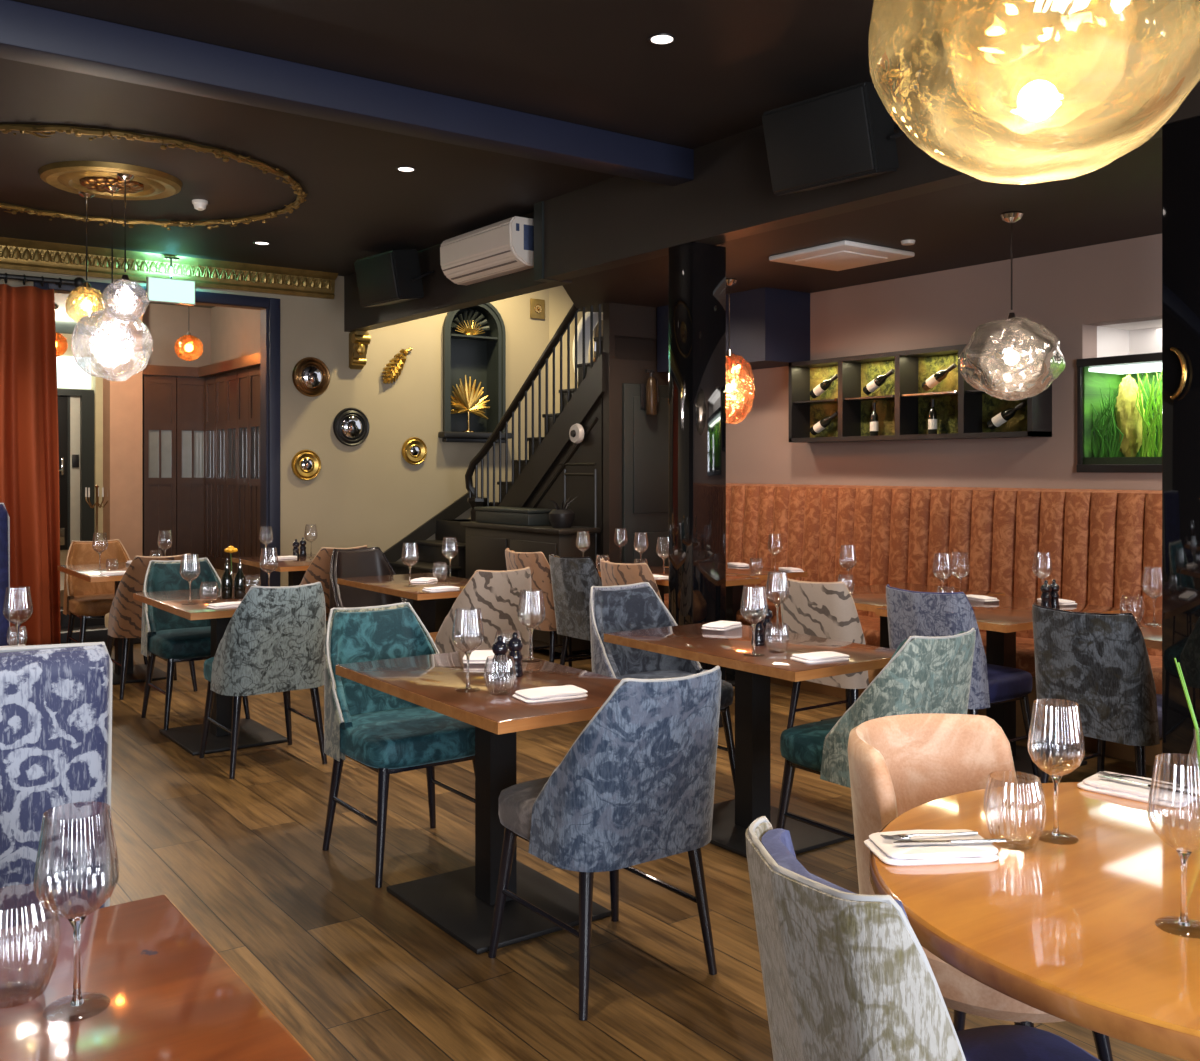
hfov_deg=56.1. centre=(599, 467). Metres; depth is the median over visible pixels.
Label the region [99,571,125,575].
napkin
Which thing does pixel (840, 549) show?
bowl
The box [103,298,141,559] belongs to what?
wall pier
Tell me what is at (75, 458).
card reader
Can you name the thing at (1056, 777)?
wine glass
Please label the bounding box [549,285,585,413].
wall
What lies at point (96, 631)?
steps
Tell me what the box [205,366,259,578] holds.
door
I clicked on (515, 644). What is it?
pepper mill
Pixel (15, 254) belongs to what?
crown molding
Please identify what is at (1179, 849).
bowl
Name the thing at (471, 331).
gilded spray
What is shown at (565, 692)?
napkin
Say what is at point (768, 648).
tumbler
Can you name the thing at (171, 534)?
wine glass
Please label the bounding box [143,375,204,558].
door
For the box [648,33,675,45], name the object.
recessed light
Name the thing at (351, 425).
mirror glass
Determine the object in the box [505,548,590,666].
dining chair
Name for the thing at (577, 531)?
wine glass
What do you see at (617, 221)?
beam
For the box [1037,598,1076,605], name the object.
napkin
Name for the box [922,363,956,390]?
wine bottle
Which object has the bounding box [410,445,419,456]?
mirror glass
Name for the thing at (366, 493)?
wall
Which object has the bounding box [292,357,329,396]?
convex mirror
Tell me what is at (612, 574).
dining chair
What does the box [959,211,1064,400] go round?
pendant lamp
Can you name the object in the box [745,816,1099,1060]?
dining chair
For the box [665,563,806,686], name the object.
dining table
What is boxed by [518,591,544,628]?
bowl
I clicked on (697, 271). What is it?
pillar
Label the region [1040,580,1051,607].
pepper mill
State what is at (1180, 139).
pillar
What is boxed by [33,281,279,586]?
door frame
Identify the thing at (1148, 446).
plant
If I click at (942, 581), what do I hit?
wine glass
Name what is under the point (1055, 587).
pepper mill
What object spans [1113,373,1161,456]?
plant
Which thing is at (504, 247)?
air conditioner
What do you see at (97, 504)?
candelabra
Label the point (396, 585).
dining table
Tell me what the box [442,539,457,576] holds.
wine glass
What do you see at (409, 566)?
wine glass
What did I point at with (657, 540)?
wine glass
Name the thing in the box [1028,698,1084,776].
bowl
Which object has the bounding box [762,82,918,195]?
loudspeaker
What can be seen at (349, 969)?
floor
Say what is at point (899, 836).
fork
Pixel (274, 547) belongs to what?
bowl
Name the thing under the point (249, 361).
trim
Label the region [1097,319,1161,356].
niche
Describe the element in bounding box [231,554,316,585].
dining table
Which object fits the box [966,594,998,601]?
napkin
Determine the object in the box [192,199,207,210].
smoke detector
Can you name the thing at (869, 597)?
dining table
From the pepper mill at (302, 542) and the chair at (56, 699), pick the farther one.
the pepper mill at (302, 542)
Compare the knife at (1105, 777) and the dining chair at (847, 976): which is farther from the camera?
the knife at (1105, 777)
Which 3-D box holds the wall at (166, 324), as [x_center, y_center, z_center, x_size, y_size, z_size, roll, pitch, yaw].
[-4.449,-0.360,11.934,0.870,2.780,0.260,0,0,-36]
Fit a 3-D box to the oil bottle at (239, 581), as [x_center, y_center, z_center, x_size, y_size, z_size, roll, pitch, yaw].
[-1.938,0.595,6.069,0.058,0.210,0.058,0,0,-36]
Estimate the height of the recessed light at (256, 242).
0.006 m
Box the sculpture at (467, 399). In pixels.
[451,375,489,431]
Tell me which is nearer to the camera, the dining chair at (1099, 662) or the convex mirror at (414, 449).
the dining chair at (1099, 662)
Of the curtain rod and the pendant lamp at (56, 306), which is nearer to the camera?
the curtain rod
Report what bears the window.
in the wall at (60, 346)
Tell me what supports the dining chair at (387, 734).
on the floor at (349, 969)
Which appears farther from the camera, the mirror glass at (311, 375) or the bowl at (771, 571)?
the mirror glass at (311, 375)
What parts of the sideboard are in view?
door, door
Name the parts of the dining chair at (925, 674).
leg, seat frame, seat, backrest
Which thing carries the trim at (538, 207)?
attached to the beam at (617, 221)
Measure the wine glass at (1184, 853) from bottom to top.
0.256 m
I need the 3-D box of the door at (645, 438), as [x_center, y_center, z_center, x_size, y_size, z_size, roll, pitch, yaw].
[0.477,0.400,8.845,0.730,2.100,0.050,0,0,-36]
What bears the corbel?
attached to the wall at (366, 493)
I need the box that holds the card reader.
[72,455,78,466]
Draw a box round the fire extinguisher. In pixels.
[640,370,658,414]
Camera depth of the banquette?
6.86 m
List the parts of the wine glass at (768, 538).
stem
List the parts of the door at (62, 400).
handle, kick plate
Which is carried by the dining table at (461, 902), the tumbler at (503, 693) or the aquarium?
the tumbler at (503, 693)
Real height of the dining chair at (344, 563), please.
0.907 m
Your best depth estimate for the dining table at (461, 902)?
3.69 m
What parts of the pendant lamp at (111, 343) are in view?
lamp shade, lamp shade, cord, bulb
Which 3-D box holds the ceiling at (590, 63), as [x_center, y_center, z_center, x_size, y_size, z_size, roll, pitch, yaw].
[-1.609,-1.810,2.725,7.800,0.120,13.500,0,0,-36]
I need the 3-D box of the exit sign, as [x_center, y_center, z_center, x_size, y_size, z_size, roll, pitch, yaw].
[-3.516,-1.538,9.237,0.380,0.375,0.060,0,0,-36]
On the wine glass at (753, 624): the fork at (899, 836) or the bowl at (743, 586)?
the bowl at (743, 586)
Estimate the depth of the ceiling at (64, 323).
12.16 m
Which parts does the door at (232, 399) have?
pane, pane, pane, pane, pane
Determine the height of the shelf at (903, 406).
0.568 m
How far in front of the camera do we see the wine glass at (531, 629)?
4.09 m
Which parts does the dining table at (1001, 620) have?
plate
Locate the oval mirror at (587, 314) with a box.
[572,312,602,381]
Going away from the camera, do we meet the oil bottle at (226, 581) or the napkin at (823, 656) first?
the napkin at (823, 656)
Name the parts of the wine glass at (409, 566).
stem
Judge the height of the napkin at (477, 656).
0.020 m
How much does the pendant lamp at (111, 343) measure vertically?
1.201 m
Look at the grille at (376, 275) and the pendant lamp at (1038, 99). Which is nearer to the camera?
the pendant lamp at (1038, 99)
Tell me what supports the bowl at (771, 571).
on the wine glass at (777, 605)
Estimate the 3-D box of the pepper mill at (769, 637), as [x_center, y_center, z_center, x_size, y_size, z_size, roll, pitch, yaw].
[0.676,0.626,4.587,0.056,0.148,0.056,0,0,-36]
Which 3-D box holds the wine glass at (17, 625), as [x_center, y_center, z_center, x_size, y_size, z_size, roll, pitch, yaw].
[-2.167,0.572,4.196,0.101,0.256,0.101,0,0,11]
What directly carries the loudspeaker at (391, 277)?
attached to the wall at (366, 493)
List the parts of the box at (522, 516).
lid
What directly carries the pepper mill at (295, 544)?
on the dining table at (296, 569)
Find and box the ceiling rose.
[38,161,182,199]
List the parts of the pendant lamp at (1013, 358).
lamp shade, cord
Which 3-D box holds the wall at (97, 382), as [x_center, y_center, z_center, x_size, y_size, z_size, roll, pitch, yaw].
[-6.181,-0.335,14.607,0.730,2.730,0.300,0,0,-36]
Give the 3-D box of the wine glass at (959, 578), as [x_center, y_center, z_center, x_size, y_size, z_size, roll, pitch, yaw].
[1.899,0.572,5.946,0.101,0.256,0.101,0,0,36]
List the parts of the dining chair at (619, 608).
backrest, seat, leg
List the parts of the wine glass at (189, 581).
stem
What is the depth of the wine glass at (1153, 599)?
5.04 m
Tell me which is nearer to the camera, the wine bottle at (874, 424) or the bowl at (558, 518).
the wine bottle at (874, 424)
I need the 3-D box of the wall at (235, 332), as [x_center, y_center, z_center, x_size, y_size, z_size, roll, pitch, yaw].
[-3.426,-0.150,11.138,0.150,3.200,2.350,0,0,-36]
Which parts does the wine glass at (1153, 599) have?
stem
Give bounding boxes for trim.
[142,353,259,377]
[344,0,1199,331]
[534,201,557,282]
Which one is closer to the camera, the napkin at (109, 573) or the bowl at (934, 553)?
the bowl at (934, 553)
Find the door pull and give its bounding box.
[1170,346,1186,399]
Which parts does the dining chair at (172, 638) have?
leg, leg, seat, seat frame, backrest, leg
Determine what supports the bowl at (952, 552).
on the wine glass at (959, 578)
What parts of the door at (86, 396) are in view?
wall panel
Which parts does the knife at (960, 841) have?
blade, handle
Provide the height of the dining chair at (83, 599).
0.907 m
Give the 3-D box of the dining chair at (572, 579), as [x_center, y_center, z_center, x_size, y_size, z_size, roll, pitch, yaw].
[0.004,0.998,7.209,0.625,0.907,0.490,0,0,-36]
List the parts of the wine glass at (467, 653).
stem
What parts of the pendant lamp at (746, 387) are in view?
cord, lamp shade, lamp shade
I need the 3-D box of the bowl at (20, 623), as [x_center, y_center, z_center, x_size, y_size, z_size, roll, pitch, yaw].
[-2.167,0.513,4.196,0.101,0.139,0.101,0,0,11]
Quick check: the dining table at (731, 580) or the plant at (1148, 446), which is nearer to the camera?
the plant at (1148, 446)
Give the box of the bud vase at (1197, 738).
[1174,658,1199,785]
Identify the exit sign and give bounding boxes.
[146,256,194,304]
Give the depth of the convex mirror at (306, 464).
10.05 m
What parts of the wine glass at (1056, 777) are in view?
stem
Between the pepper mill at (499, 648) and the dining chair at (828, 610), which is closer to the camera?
the pepper mill at (499, 648)
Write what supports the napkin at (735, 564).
on the dining table at (733, 593)
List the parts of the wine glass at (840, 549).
stem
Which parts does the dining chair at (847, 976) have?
backrest, seat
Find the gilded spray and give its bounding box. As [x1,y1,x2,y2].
[455,320,484,334]
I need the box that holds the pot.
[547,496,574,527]
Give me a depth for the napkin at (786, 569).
7.59 m
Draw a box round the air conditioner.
[440,216,533,285]
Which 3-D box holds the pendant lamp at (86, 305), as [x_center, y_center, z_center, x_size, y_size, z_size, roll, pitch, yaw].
[-3.197,-1.309,7.021,0.244,0.843,0.242,0,0,-36]
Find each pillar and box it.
[669,242,725,726]
[1162,116,1199,787]
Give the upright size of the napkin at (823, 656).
0.020 m
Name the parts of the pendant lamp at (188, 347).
lamp shade, bulb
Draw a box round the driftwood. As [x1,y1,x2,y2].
[1114,375,1144,456]
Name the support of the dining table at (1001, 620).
on the floor at (349, 969)
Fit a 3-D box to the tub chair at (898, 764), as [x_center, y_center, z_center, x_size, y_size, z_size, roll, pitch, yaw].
[0.845,1.030,2.524,0.556,0.845,0.581,0,0,-41]
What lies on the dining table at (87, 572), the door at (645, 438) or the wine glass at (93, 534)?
the wine glass at (93, 534)
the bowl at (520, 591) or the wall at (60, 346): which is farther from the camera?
the wall at (60, 346)
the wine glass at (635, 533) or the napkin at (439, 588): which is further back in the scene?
the wine glass at (635, 533)
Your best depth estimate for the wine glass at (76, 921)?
1.46 m
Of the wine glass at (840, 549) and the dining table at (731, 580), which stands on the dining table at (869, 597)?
the wine glass at (840, 549)
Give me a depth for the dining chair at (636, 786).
3.01 m
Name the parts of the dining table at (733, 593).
plate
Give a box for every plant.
[1091,384,1123,456]
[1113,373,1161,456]
[1135,370,1161,456]
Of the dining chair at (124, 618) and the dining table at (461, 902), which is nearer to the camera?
the dining table at (461, 902)
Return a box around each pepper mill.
[292,539,299,557]
[299,538,306,555]
[492,635,507,680]
[507,632,522,676]
[751,608,764,645]
[760,604,772,640]
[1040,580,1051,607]
[1050,579,1059,608]
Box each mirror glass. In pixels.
[301,365,322,388]
[301,458,312,471]
[341,415,362,438]
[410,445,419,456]
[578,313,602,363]
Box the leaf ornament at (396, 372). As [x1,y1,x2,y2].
[381,347,411,383]
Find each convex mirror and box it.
[291,450,320,479]
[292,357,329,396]
[333,408,369,445]
[402,437,426,464]
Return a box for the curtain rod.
[0,273,84,288]
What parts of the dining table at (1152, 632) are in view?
plate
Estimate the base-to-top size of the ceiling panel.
0.038 m
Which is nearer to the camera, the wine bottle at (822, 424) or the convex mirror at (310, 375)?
the wine bottle at (822, 424)
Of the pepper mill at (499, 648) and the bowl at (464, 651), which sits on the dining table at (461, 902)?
the pepper mill at (499, 648)
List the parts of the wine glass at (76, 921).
stem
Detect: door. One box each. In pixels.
[57,389,93,549]
[58,395,67,549]
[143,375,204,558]
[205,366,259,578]
[622,383,668,593]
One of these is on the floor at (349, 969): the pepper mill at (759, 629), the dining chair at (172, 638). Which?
the dining chair at (172, 638)
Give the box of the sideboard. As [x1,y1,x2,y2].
[460,521,600,652]
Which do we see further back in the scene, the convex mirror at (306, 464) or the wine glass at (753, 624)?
the convex mirror at (306, 464)
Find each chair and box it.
[0,503,9,645]
[0,642,112,928]
[63,539,147,664]
[105,553,197,699]
[141,558,249,729]
[199,582,326,778]
[300,545,366,620]
[322,602,474,887]
[329,547,407,612]
[429,567,530,655]
[488,666,720,1020]
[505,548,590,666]
[549,553,601,664]
[589,582,734,789]
[600,558,661,600]
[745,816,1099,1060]
[776,628,975,839]
[779,575,882,728]
[847,713,1112,1060]
[886,584,1039,779]
[1032,602,1161,782]
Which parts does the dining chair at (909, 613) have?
backrest, leg, seat frame, seat, leg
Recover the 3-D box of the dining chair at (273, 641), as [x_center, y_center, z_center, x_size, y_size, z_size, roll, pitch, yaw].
[-1.637,0.999,5.536,0.524,0.907,0.625,0,0,-36]
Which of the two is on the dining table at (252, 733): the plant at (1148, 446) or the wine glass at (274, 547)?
the wine glass at (274, 547)
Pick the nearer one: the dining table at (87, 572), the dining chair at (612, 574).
the dining chair at (612, 574)
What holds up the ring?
attached to the ceiling at (590, 63)
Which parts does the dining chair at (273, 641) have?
leg, seat, leg, backrest, leg, leg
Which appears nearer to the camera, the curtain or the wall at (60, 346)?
the curtain
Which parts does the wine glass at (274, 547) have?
stem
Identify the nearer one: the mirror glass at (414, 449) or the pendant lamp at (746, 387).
the pendant lamp at (746, 387)
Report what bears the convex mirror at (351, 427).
attached to the wall at (366, 493)
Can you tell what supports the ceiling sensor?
attached to the ceiling at (959, 226)
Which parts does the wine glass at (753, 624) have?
stem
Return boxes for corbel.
[349,331,370,369]
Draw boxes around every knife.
[893,839,1005,843]
[1098,775,1199,797]
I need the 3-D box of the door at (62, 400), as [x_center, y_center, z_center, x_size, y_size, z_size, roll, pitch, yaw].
[-7.029,0.060,13.945,0.820,1.940,0.134,0,0,-36]
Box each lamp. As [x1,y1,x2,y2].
[55,305,67,356]
[65,191,107,325]
[71,185,152,380]
[102,173,149,322]
[174,305,202,360]
[726,278,754,423]
[869,0,1199,184]
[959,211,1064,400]
[1089,362,1161,373]
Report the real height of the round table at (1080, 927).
0.750 m
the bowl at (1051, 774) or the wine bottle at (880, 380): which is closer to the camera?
the bowl at (1051, 774)
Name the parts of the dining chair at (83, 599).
leg, leg, seat frame, seat, backrest, leg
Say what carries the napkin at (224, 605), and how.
on the dining table at (252, 733)
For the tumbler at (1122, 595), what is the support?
on the dining table at (1152, 632)
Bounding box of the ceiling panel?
[769,240,914,270]
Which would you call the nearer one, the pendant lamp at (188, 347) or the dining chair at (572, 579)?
the dining chair at (572, 579)
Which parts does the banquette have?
seat, backrest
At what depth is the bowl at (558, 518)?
8.64 m
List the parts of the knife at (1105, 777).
blade, handle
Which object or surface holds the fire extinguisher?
attached to the door at (645, 438)
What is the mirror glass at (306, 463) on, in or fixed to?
attached to the convex mirror at (306, 464)
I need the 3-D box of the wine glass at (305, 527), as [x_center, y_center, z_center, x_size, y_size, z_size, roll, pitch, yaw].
[-2.273,0.572,8.864,0.101,0.256,0.101,0,0,20]
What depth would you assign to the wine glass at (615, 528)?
8.28 m
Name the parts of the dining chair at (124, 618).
seat, leg, leg, backrest, leg, leg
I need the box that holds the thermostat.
[569,423,583,443]
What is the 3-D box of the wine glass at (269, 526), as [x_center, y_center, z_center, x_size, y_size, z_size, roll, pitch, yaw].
[-2.541,0.572,8.575,0.101,0.256,0.101,0,0,11]
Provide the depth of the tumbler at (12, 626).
4.35 m
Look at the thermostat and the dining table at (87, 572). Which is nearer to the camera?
the dining table at (87, 572)
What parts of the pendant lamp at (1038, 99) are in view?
bulb, lamp shade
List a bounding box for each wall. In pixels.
[0,269,548,586]
[56,333,91,544]
[92,334,102,540]
[142,303,210,555]
[211,306,259,363]
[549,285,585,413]
[603,303,668,562]
[726,233,1161,489]
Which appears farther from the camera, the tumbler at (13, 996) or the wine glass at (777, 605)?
the wine glass at (777, 605)
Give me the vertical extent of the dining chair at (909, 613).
0.907 m
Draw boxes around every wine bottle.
[810,374,837,398]
[810,411,837,434]
[863,369,894,394]
[870,403,878,435]
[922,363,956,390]
[928,399,936,433]
[987,401,1025,429]
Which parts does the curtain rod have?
rod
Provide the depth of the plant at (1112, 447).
6.42 m
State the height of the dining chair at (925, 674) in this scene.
0.907 m
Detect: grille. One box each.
[354,252,397,305]
[762,86,873,191]
[795,251,887,267]
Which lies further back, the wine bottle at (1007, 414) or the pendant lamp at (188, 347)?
the pendant lamp at (188, 347)
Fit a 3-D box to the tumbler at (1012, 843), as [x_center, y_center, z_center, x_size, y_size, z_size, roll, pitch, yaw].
[0.769,0.637,2.092,0.109,0.126,0.109,0,0,11]
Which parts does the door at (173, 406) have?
pane, pane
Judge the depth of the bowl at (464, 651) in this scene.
3.54 m
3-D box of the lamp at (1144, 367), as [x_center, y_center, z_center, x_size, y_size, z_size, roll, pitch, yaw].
[3.240,-0.560,6.080,0.330,0.020,1.090,0,0,-36]
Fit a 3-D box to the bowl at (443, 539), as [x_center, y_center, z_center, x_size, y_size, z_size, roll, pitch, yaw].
[-0.961,0.513,7.216,0.101,0.139,0.101,0,0,42]
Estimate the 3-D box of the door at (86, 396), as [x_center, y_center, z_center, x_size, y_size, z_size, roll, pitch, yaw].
[-6.958,0.020,14.017,1.220,2.020,0.140,0,0,-36]
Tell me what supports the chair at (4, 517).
on the floor at (349, 969)
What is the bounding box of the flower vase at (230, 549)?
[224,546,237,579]
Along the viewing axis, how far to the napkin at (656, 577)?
7.07 m
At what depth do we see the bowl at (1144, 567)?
5.05 m
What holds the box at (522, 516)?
on the sideboard
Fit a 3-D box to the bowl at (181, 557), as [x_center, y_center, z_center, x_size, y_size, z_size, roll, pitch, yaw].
[-2.110,0.513,5.801,0.101,0.139,0.101,0,0,22]
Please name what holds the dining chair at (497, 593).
on the floor at (349, 969)
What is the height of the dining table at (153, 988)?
0.750 m
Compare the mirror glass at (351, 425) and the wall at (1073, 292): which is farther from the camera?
the mirror glass at (351, 425)
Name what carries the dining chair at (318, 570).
on the floor at (349, 969)
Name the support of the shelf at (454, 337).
attached to the wall niche at (482, 357)
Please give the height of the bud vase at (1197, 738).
0.340 m
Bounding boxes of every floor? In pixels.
[60,550,259,606]
[106,644,1187,1060]
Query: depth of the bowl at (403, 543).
6.68 m
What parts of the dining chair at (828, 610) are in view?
leg, backrest, leg, leg, seat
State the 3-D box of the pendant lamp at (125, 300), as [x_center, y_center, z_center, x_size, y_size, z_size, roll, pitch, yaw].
[-2.780,-1.292,6.601,0.254,0.877,0.251,0,0,-36]
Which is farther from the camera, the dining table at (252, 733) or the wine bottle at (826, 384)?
the wine bottle at (826, 384)
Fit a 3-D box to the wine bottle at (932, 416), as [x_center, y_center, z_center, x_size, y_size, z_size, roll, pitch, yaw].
[2.111,-0.325,7.150,0.056,0.224,0.056,0,0,-36]
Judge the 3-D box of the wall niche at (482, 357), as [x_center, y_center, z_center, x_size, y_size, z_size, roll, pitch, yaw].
[-1.272,-0.961,11.109,0.760,1.422,0.330,0,0,-36]
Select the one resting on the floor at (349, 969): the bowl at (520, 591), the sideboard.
the sideboard
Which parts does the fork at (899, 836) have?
handle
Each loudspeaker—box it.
[354,249,433,306]
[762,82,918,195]
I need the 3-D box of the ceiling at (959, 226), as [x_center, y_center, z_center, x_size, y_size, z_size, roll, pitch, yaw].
[3.075,-1.565,4.614,2.000,0.610,11.050,0,0,-36]
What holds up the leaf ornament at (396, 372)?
attached to the wall at (366, 493)
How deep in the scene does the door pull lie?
4.01 m
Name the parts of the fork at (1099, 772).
handle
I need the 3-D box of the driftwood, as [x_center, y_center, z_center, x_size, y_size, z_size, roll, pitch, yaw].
[3.009,-0.281,6.407,0.140,0.499,0.158,0,0,-36]
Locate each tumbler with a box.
[0,888,60,1008]
[6,626,27,645]
[199,581,218,603]
[484,655,515,695]
[765,622,788,652]
[983,771,1045,850]
[1119,595,1144,622]
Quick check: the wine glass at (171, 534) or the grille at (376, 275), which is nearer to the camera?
the wine glass at (171, 534)
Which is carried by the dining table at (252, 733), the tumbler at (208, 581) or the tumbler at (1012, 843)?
the tumbler at (208, 581)
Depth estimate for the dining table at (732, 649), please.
4.46 m
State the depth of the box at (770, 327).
8.02 m
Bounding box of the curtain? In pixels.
[0,284,60,645]
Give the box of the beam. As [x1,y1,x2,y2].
[0,0,693,185]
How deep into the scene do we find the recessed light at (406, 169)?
6.60 m
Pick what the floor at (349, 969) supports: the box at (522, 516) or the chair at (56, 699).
the chair at (56, 699)
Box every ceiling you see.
[0,0,1118,275]
[54,293,215,334]
[563,137,1161,311]
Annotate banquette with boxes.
[664,483,1161,767]
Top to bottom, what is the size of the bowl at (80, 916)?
0.139 m
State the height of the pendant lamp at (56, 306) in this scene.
0.543 m
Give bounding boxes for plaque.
[530,298,544,318]
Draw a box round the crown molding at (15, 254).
[0,237,337,298]
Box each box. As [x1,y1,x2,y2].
[474,506,552,525]
[657,287,809,372]
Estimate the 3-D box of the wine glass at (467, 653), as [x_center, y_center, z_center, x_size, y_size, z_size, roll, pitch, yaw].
[-0.416,0.572,3.554,0.101,0.256,0.101,0,0,-12]
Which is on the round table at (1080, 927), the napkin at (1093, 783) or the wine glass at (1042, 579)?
the napkin at (1093, 783)
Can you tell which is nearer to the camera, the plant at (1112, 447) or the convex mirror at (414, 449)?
the plant at (1112, 447)
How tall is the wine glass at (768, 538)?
0.256 m
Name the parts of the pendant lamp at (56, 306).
lamp shade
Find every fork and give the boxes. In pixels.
[880,831,977,839]
[1098,771,1190,789]
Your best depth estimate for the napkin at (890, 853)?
2.01 m
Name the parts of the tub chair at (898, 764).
backrest, leg, seat, leg, leg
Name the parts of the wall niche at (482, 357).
sill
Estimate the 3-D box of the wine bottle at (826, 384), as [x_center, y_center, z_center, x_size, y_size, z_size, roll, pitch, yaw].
[1.573,-0.571,7.889,0.065,0.160,0.250,0,0,-36]
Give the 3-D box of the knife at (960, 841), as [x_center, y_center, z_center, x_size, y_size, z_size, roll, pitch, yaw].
[0.631,0.675,2.037,0.205,0.008,0.013,0,0,-3]
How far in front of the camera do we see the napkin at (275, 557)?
8.63 m
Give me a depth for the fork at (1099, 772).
2.44 m
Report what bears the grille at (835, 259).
attached to the ceiling panel
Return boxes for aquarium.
[1077,352,1161,472]
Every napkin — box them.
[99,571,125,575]
[207,601,240,608]
[269,556,296,559]
[411,577,437,583]
[422,586,459,591]
[463,650,493,663]
[512,685,587,702]
[653,574,668,579]
[701,621,741,630]
[727,562,750,566]
[778,567,803,572]
[790,651,849,663]
[864,829,998,865]
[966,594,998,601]
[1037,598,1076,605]
[1077,771,1199,807]
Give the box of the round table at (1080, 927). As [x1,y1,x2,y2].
[869,782,1199,1060]
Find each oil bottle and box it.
[221,559,232,598]
[234,559,245,598]
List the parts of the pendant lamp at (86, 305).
lamp shade, lamp shade, cord, bulb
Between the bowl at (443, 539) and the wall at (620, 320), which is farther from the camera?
the wall at (620, 320)
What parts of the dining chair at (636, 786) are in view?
leg, seat frame, seat, leg, leg, backrest, leg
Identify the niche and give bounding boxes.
[438,303,511,442]
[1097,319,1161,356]
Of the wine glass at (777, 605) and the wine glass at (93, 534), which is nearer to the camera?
the wine glass at (777, 605)
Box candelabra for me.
[85,485,107,540]
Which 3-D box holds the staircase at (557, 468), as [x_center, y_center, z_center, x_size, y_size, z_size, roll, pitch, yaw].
[-0.792,-0.060,9.681,2.000,3.021,2.795,0,0,-36]
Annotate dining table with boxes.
[0,894,314,1060]
[58,562,166,684]
[133,586,286,755]
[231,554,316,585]
[336,648,620,953]
[337,573,469,632]
[595,563,760,602]
[604,622,895,857]
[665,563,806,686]
[821,582,1004,720]
[875,595,1126,780]
[1135,615,1161,780]
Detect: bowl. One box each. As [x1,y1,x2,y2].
[3,587,32,624]
[33,802,118,919]
[180,557,199,580]
[260,547,277,572]
[401,543,418,565]
[442,539,457,558]
[452,607,483,652]
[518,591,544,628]
[549,509,574,527]
[740,586,767,623]
[766,571,788,604]
[839,549,856,569]
[932,553,952,579]
[950,552,969,577]
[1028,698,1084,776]
[1142,567,1161,597]
[1147,753,1199,852]
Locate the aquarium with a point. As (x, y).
(1099, 372)
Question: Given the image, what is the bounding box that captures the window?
[56,356,90,388]
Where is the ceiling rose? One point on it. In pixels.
(91, 177)
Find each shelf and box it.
[451,334,497,340]
[789,344,1051,442]
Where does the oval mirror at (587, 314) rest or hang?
attached to the wall at (560, 303)
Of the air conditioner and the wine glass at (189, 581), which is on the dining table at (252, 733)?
the wine glass at (189, 581)
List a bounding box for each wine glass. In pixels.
[3,587,32,645]
[33,802,118,1005]
[92,534,107,568]
[157,534,172,555]
[180,557,199,602]
[259,526,272,558]
[260,547,277,586]
[304,527,317,555]
[401,543,418,584]
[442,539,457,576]
[452,607,483,688]
[518,591,544,659]
[576,531,589,556]
[614,528,627,561]
[634,533,647,562]
[656,540,668,575]
[740,586,767,653]
[766,571,788,630]
[767,538,782,570]
[839,549,856,588]
[932,553,952,592]
[950,552,969,591]
[1028,698,1084,835]
[1032,552,1052,584]
[1142,567,1161,622]
[1147,753,1199,925]
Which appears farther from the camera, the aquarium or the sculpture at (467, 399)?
the sculpture at (467, 399)
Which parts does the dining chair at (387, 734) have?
leg, backrest, leg, seat, seat frame, leg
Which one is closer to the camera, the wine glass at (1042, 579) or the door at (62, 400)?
the wine glass at (1042, 579)
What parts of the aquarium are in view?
panel, panel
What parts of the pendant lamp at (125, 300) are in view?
cord, lamp shade, bulb, lamp shade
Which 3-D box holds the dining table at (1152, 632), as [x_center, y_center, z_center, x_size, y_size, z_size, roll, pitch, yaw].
[2.613,1.075,4.884,0.934,0.750,0.734,0,0,-36]
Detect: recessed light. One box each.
[253,241,270,244]
[396,166,415,172]
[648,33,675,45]
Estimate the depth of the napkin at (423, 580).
6.88 m
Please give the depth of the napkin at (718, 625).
4.89 m
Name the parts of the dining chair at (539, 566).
backrest, leg, leg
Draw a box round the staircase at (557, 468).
[383,304,656,652]
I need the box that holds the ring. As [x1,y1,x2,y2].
[0,124,306,229]
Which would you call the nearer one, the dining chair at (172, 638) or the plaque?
the dining chair at (172, 638)
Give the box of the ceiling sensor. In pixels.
[901,240,914,244]
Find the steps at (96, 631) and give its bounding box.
[60,607,140,646]
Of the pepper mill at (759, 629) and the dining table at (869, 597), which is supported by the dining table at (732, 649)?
the pepper mill at (759, 629)
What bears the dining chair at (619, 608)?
on the floor at (349, 969)

